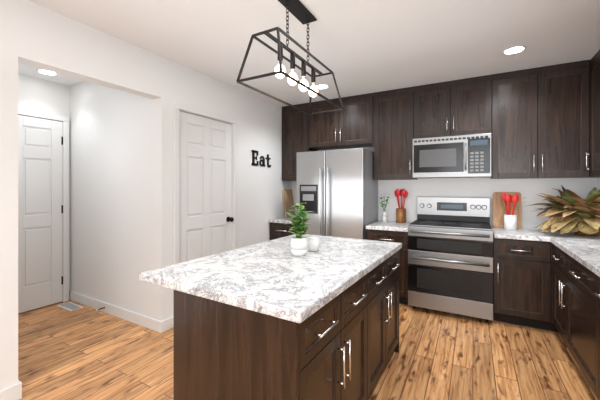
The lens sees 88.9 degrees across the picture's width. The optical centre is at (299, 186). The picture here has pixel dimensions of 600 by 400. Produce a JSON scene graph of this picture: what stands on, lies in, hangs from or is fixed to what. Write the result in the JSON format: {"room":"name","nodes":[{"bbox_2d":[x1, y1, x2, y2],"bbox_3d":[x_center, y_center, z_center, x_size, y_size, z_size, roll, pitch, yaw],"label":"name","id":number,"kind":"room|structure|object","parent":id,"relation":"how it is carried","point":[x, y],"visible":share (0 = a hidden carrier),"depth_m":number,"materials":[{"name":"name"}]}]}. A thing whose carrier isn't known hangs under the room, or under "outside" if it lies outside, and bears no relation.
{"room":"kitchen","nodes":[
{"label":"kitchen","id":0,"kind":"room"},
{"bbox_2d":[18,73,69,312],"bbox_3d":[-3.327,0.065,2.486,0.120,2.470,2.490,0,0,29],"label":"wall","id":1,"kind":"structure","parent":0,"point":[41,95],"depth_m":3.33,"materials":[{"name":"white paint"}]},
{"bbox_2d":[18,108,68,313],"bbox_3d":[-2.884,0.250,3.102,0.045,2.100,0.920,0,0,29],"label":"door","id":2,"kind":"structure","parent":1,"relation":"attached to","point":[43,209],"depth_m":3.28,"materials":[{"name":"white wood"}]},
{"bbox_2d":[70,81,152,317],"bbox_3d":[-2.026,0.065,3.249,1.634,2.470,0.120,0,0,29],"label":"wall","id":3,"kind":"structure","parent":0,"point":[111,194],"depth_m":3.12,"materials":[{"name":"white paint"}]},
{"bbox_2d":[69,291,163,332],"bbox_3d":[-1.954,1.250,3.117,1.648,0.100,0.043,0,0,30],"label":"baseboard","id":4,"kind":"structure","parent":3,"relation":"attached to","point":[150,323],"depth_m":3.03,"materials":[{"name":"white wood"}]},
{"bbox_2d":[0,0,291,390],"bbox_3d":[-1.711,0.065,2.025,0.120,2.470,6.240,0,0,29],"label":"wall","id":5,"kind":"structure","parent":0,"point":[32,34],"depth_m":2.58,"materials":[{"name":"white paint"}]},
{"bbox_2d":[0,380,21,399],"bbox_3d":[-2.452,1.250,0.579,0.014,0.100,2.994,0,0,30],"label":"baseboard","id":6,"kind":"structure","parent":5,"relation":"attached to","point":[13,392],"depth_m":1.84,"materials":[{"name":"white wood"}]},
{"bbox_2d":[174,102,237,263],"bbox_3d":[-0.991,0.253,3.241,0.178,2.095,0.876,0,0,29],"label":"door","id":7,"kind":"structure","parent":5,"relation":"attached to","point":[205,183],"depth_m":3.19,"materials":[{"name":"white wood"}]},
{"bbox_2d":[252,150,270,167],"bbox_3d":[-0.501,-0.365,4.022,0.012,0.200,0.418,0,0,29],"label":"eat sign","id":8,"kind":"object","parent":5,"relation":"attached to","point":[258,162],"visible":0.94,"depth_m":3.98,"materials":[{"name":"black metal"}]},
{"bbox_2d":[18,300,597,399],"bbox_3d":[-0.776,1.330,1.496,5.535,0.060,6.480,0,0,29],"label":"floor","id":9,"kind":"structure","parent":0,"point":[86,353],"depth_m":2.29,"materials":[{"name":"brown wood"}]},
{"bbox_2d":[57,302,82,310],"bbox_3d":[-2.499,1.297,3.321,0.300,0.006,0.120,0,0,29],"label":"floor air vent","id":10,"kind":"object","parent":9,"relation":"on","point":[69,306],"visible":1,"depth_m":3.31,"materials":[{"name":"white metal"}]},
{"bbox_2d":[270,222,293,239],"bbox_3d":[-0.082,0.890,4.336,0.434,0.820,0.606,0,0,29],"label":"base cabinet","id":11,"kind":"object","parent":9,"relation":"on","point":[277,230],"depth_m":4.10,"materials":[{"name":"brown wood"}]},
{"bbox_2d":[268,216,296,225],"bbox_3d":[-0.090,0.460,4.323,0.432,0.040,0.637,0,0,29],"label":"countertop","id":12,"kind":"structure","parent":11,"relation":"on","point":[288,219],"depth_m":4.13,"materials":[{"name":"white stone"}]},
{"bbox_2d":[282,190,294,216],"bbox_3d":[-0.165,0.238,4.546,0.072,0.398,0.250,0,0,29],"label":"board","id":13,"kind":"object","parent":12,"relation":"on","point":[288,199],"visible":0.86,"depth_m":4.52,"materials":[{"name":"brown wood"}]},
{"bbox_2d":[174,250,399,399],"bbox_3d":[0.110,0.890,1.913,0.714,0.820,1.546,0,0,31],"label":"kitchen island","id":14,"kind":"object","parent":9,"relation":"on","point":[343,345],"visible":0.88,"depth_m":1.33,"materials":[{"name":"brown wood"}]},
{"bbox_2d":[139,234,401,322],"bbox_3d":[-0.010,0.460,1.985,0.963,0.040,1.560,0,0,31],"label":"island countertop","id":15,"kind":"structure","parent":14,"relation":"on","point":[275,278],"depth_m":1.54,"materials":[{"name":"stone"}]},
{"bbox_2d":[284,203,311,256],"bbox_3d":[0.003,0.269,1.961,0.197,0.341,0.164,0,0,31],"label":"potted plant","id":16,"kind":"object","parent":15,"relation":"on","point":[298,245],"visible":1,"depth_m":1.94,"materials":[{"name":"green plant"}]},
{"bbox_2d":[308,237,318,251],"bbox_3d":[0.095,0.394,2.102,0.080,0.093,0.080,0,0,31],"label":"candle jar","id":17,"kind":"object","parent":15,"relation":"on","point":[313,243],"visible":0.98,"depth_m":2.07,"materials":[{"name":"white glass"}]},
{"bbox_2d":[297,148,377,239],"bbox_3d":[0.478,0.427,3.948,0.880,1.745,0.697,0,0,29],"label":"fridge","id":18,"kind":"object","parent":9,"relation":"on","point":[337,193],"visible":0.62,"depth_m":3.66,"materials":[{"name":"grey metal"}]},
{"bbox_2d":[367,230,408,304],"bbox_3d":[1.113,0.890,3.660,0.467,0.820,0.606,0,0,29],"label":"base cabinet","id":19,"kind":"object","parent":9,"relation":"on","point":[398,236],"depth_m":3.33,"materials":[{"name":"brown wood"}]},
{"bbox_2d":[366,222,411,233],"bbox_3d":[1.105,0.460,3.646,0.460,0.040,0.637,0,0,29],"label":"countertop","id":20,"kind":"structure","parent":19,"relation":"on","point":[377,225],"depth_m":3.46,"materials":[{"name":"white stone"}]},
{"bbox_2d":[379,194,389,221],"bbox_3d":[1.064,0.261,3.854,0.144,0.355,0.112,0,0,29],"label":"sprigs","id":21,"kind":"object","parent":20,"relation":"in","point":[384,216],"visible":1,"depth_m":3.84,"materials":[{"name":"white ceramic"}]},
{"bbox_2d":[394,189,407,222],"bbox_3d":[1.252,0.230,3.790,0.163,0.418,0.122,0,0,29],"label":"utensil crock","id":22,"kind":"object","parent":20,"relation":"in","point":[401,215],"visible":1,"depth_m":3.76,"materials":[{"name":"brown wood"}]},
{"bbox_2d":[408,197,492,321],"bbox_3d":[1.613,0.710,3.288,0.760,1.180,0.728,0,0,29],"label":"range","id":23,"kind":"object","parent":9,"relation":"on","point":[450,254],"visible":1,"depth_m":3.06,"materials":[{"name":"grey metal"}]},
{"bbox_2d":[493,238,547,329],"bbox_3d":[2.173,0.890,3.027,0.460,0.820,0.665,0,0,29],"label":"base cabinet","id":24,"kind":"object","parent":9,"relation":"on","point":[518,263],"depth_m":2.81,"materials":[{"name":"brown wood"}]},
{"bbox_2d":[492,226,599,241],"bbox_3d":[2.443,0.460,2.890,1.058,0.040,0.637,0,0,29],"label":"countertop","id":25,"kind":"structure","parent":24,"relation":"on","point":[498,232],"depth_m":2.84,"materials":[{"name":"white stone"}]},
{"bbox_2d":[493,192,521,227],"bbox_3d":[2.237,0.247,3.305,0.260,0.383,0.078,0,0,29],"label":"cutting board","id":26,"kind":"object","parent":25,"relation":"on","point":[499,209],"visible":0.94,"depth_m":3.31,"materials":[{"name":"brown wood"}]},
{"bbox_2d":[501,192,518,229],"bbox_3d":[2.162,0.248,3.143,0.151,0.382,0.114,0,0,29],"label":"utensils","id":27,"kind":"object","parent":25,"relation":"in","point":[510,221],"visible":1,"depth_m":3.12,"materials":[{"name":"white ceramic"}]},
{"bbox_2d":[548,238,599,277],"bbox_3d":[1.849,0.460,1.423,0.648,0.040,2.500,0,0,29],"label":"countertop","id":28,"kind":"structure","parent":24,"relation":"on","point":[586,251],"depth_m":2.15,"materials":[{"name":"white stone"}]},
{"bbox_2d":[524,185,599,236],"bbox_3d":[2.505,0.209,2.799,0.709,0.459,0.580,0,0,29],"label":"arrangement","id":29,"kind":"object","parent":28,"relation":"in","point":[575,213],"visible":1,"depth_m":2.69,"materials":[{"name":"brown plant"}]},
{"bbox_2d":[544,242,567,346],"bbox_3d":[2.344,0.890,2.340,0.690,0.820,0.519,0,0,29],"label":"base cabinet","id":30,"kind":"object","parent":9,"relation":"on","point":[555,260],"depth_m":2.60,"materials":[{"name":"brown wood"}]},
{"bbox_2d":[568,258,591,387],"bbox_3d":[2.104,0.890,1.848,0.622,0.820,0.807,0,0,29],"label":"base cabinet","id":31,"kind":"object","parent":9,"relation":"on","point":[579,279],"depth_m":2.00,"materials":[{"name":"brown wood"}]},
{"bbox_2d":[592,274,599,399],"bbox_3d":[1.861,0.890,1.418,0.622,0.820,0.417,0,0,29],"label":"base cabinet","id":32,"kind":"object","parent":9,"relation":"on","point":[595,281],"depth_m":1.73,"materials":[{"name":"brown wood"}]},
{"bbox_2d":[18,0,599,106],"bbox_3d":[-0.776,-1.200,1.496,5.535,0.060,6.480,0,0,29],"label":"ceiling","id":33,"kind":"structure","parent":0,"point":[358,47],"depth_m":2.38,"materials":[{"name":"white paint"}]},
{"bbox_2d":[37,69,57,75],"bbox_3d":[-2.572,-1.166,3.110,0.166,0.007,0.166,0,0,29],"label":"recessed light","id":34,"kind":"object","parent":33,"relation":"in","point":[42,71],"visible":0.77,"depth_m":3.12,"materials":[{"name":"white"}]},
{"bbox_2d":[236,0,343,113],"bbox_3d":[-0.011,-0.877,2.011,0.301,0.584,0.871,0,0,29],"label":"pendant lantern","id":35,"kind":"object","parent":33,"relation":"hanging from","point":[300,11],"visible":1,"depth_m":1.94,"materials":[{"name":"grey metal"}]},
{"bbox_2d":[316,84,328,88],"bbox_3d":[0.254,-1.166,3.556,0.166,0.007,0.166,0,0,29],"label":"recessed light","id":36,"kind":"object","parent":33,"relation":"in","point":[322,86],"visible":0.79,"depth_m":3.55,"materials":[{"name":"white plastic"}]},
{"bbox_2d":[502,46,525,54],"bbox_3d":[1.827,-1.166,2.608,0.166,0.007,0.166,0,0,29],"label":"recessed light","id":37,"kind":"object","parent":33,"relation":"in","point":[513,50],"visible":1,"depth_m":2.61,"materials":[{"name":"white plastic"}]},
{"bbox_2d":[292,147,599,228],"bbox_3d":[1.501,0.065,3.862,3.901,2.470,0.120,0,0,29],"label":"wall","id":38,"kind":"structure","parent":0,"point":[582,188],"depth_m":3.49,"materials":[{"name":"white paint"}]},
{"bbox_2d":[282,102,317,180],"bbox_3d":[0.025,-0.629,4.450,0.508,1.078,0.302,0,0,29],"label":"upper cabinet","id":39,"kind":"object","parent":38,"relation":"attached to","point":[296,124],"depth_m":4.35,"materials":[{"name":"brown wood"}]},
{"bbox_2d":[312,92,375,149],"bbox_3d":[0.583,-0.854,4.134,0.923,0.628,0.302,0,0,29],"label":"upper cabinet","id":40,"kind":"object","parent":38,"relation":"attached to","point":[354,126],"depth_m":3.97,"materials":[{"name":"brown wood"}]},
{"bbox_2d":[368,86,419,179],"bbox_3d":[1.181,-0.629,3.796,0.597,1.078,0.302,0,0,29],"label":"upper cabinet","id":41,"kind":"object","parent":38,"relation":"attached to","point":[397,110],"depth_m":3.65,"materials":[{"name":"brown wood"}]},
{"bbox_2d":[420,80,455,137],"bbox_3d":[1.584,-0.859,3.568,0.442,0.618,0.302,0,0,29],"label":"upper cabinet","id":42,"kind":"object","parent":38,"relation":"attached to","point":[437,100],"depth_m":3.42,"materials":[{"name":"brown wood"}]},
{"bbox_2d":[456,75,491,135],"bbox_3d":[1.868,-0.859,3.407,0.444,0.618,0.302,0,0,29],"label":"upper cabinet","id":43,"kind":"object","parent":38,"relation":"attached to","point":[474,94],"depth_m":3.25,"materials":[{"name":"brown wood"}]},
{"bbox_2d":[413,133,491,178],"bbox_3d":[1.688,-0.325,3.420,0.758,0.440,0.444,0,0,29],"label":"over-the-range microwave","id":44,"kind":"object","parent":43,"relation":"attached to","point":[463,156],"visible":1,"depth_m":3.25,"materials":[{"name":"grey metal"}]},
{"bbox_2d":[490,69,527,178],"bbox_3d":[2.227,-0.629,3.204,0.496,1.078,0.302,0,0,29],"label":"upper cabinet","id":45,"kind":"object","parent":38,"relation":"attached to","point":[509,89],"depth_m":3.10,"materials":[{"name":"brown wood"}]},
{"bbox_2d":[521,195,527,205],"bbox_3d":[2.405,0.142,3.276,0.070,0.115,0.007,0,0,29],"label":"outlet","id":46,"kind":"object","parent":38,"relation":"attached to","point":[524,200],"visible":0.71,"depth_m":3.27,"materials":[{"name":"white plastic"}]},
{"bbox_2d":[528,61,579,177],"bbox_3d":[2.527,-0.629,3.001,0.458,1.078,0.360,0,0,29],"label":"upper cabinet","id":47,"kind":"object","parent":38,"relation":"attached to","point":[541,122],"depth_m":2.92,"materials":[{"name":"brown wood"}]},
{"bbox_2d":[580,50,599,177],"bbox_3d":[2.639,-0.629,2.527,0.360,1.078,0.512,0,0,29],"label":"upper cabinet","id":48,"kind":"object","parent":0,"relation":"attached to","point":[589,69],"depth_m":2.78,"materials":[{"name":"brown wood"}]}
]}

